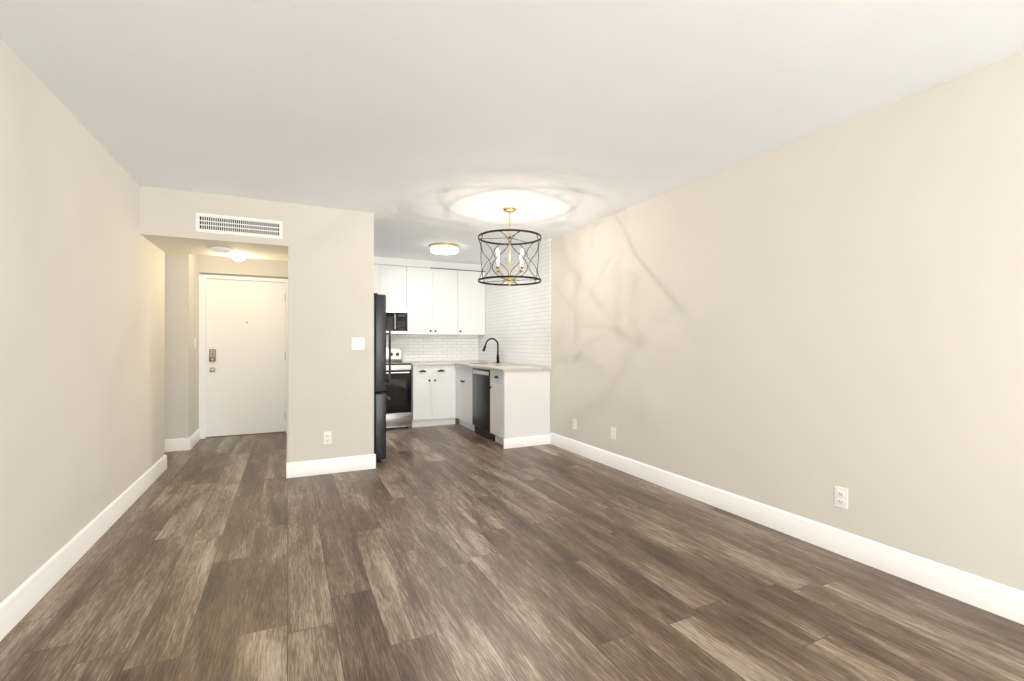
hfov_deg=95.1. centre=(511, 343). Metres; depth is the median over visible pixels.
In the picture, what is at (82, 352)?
wall
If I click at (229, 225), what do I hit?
air vent
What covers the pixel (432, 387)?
base cabinet
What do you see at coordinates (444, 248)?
kitchen ceiling light
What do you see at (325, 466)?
baseboard
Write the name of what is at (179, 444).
baseboard
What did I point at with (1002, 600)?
baseboard
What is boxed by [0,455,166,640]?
baseboard
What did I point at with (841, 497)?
electrical outlet
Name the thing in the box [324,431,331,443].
outlet
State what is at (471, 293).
upper cabinet
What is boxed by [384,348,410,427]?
range
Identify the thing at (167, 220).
soffit beam
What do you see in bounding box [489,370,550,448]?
base cabinet
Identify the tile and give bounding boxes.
[386,334,477,361]
[478,239,550,366]
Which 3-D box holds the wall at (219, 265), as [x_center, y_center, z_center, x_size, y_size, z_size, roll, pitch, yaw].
[-3.475,-1.062,6.108,1.000,0.355,0.120,0,0,-26]
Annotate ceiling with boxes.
[0,0,1023,264]
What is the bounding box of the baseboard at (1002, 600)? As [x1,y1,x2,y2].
[550,432,1023,624]
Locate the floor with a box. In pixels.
[0,418,1023,680]
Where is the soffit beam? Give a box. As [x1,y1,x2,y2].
[140,186,287,260]
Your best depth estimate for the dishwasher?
5.91 m
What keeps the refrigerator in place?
on the floor
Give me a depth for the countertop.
6.26 m
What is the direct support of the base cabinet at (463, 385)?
on the floor
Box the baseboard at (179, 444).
[165,438,190,451]
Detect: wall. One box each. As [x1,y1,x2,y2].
[0,37,164,602]
[165,252,200,438]
[199,255,287,277]
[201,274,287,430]
[288,203,373,462]
[376,264,432,420]
[487,51,1023,591]
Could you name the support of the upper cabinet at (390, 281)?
attached to the wall at (406, 266)
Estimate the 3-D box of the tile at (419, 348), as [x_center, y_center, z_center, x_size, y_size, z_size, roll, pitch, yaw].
[-1.760,0.064,7.079,2.673,0.438,0.010,0,0,-26]
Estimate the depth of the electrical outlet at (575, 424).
5.08 m
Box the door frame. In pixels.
[199,274,287,438]
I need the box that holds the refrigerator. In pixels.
[374,293,390,462]
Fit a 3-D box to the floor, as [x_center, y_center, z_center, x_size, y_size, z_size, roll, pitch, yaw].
[-0.958,1.220,2.601,5.360,0.060,9.020,0,0,-26]
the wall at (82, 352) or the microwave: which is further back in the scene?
the microwave
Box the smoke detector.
[211,247,232,252]
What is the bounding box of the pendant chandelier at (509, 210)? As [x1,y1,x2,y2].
[478,207,541,285]
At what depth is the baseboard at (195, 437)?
5.52 m
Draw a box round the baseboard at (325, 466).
[286,454,375,477]
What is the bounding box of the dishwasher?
[472,368,494,440]
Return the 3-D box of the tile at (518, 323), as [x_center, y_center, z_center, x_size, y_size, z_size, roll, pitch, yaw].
[-0.046,-0.478,6.612,0.010,1.523,2.335,0,0,-26]
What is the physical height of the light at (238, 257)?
0.048 m
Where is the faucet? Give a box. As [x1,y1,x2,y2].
[482,338,499,362]
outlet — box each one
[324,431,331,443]
[573,419,576,429]
[611,427,615,439]
[835,486,847,508]
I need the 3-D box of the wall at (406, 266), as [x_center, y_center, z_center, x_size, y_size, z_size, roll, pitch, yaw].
[-1.787,-0.025,7.138,2.695,2.430,0.120,0,0,-26]
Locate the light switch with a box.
[351,338,363,349]
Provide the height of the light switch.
0.116 m
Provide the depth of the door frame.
5.84 m
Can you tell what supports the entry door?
in the door frame
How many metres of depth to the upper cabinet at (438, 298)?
7.00 m
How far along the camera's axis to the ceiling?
2.28 m
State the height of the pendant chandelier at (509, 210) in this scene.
0.712 m
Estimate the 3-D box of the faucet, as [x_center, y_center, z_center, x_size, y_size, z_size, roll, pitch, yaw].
[-0.306,0.103,6.741,0.272,0.361,0.079,0,0,-26]
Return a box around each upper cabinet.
[374,256,405,309]
[402,259,457,334]
[458,263,484,334]
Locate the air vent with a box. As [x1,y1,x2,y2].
[196,212,282,238]
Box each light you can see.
[231,255,246,260]
[430,243,458,254]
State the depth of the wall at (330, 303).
4.29 m
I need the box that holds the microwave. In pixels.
[386,309,407,333]
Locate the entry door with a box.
[206,279,285,437]
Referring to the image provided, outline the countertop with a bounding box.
[406,361,550,370]
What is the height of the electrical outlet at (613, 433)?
0.114 m
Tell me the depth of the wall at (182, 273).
5.20 m
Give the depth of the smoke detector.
4.20 m
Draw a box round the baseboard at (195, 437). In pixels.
[189,428,199,448]
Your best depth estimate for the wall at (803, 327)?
2.65 m
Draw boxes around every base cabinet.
[411,365,458,426]
[455,377,474,430]
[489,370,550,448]

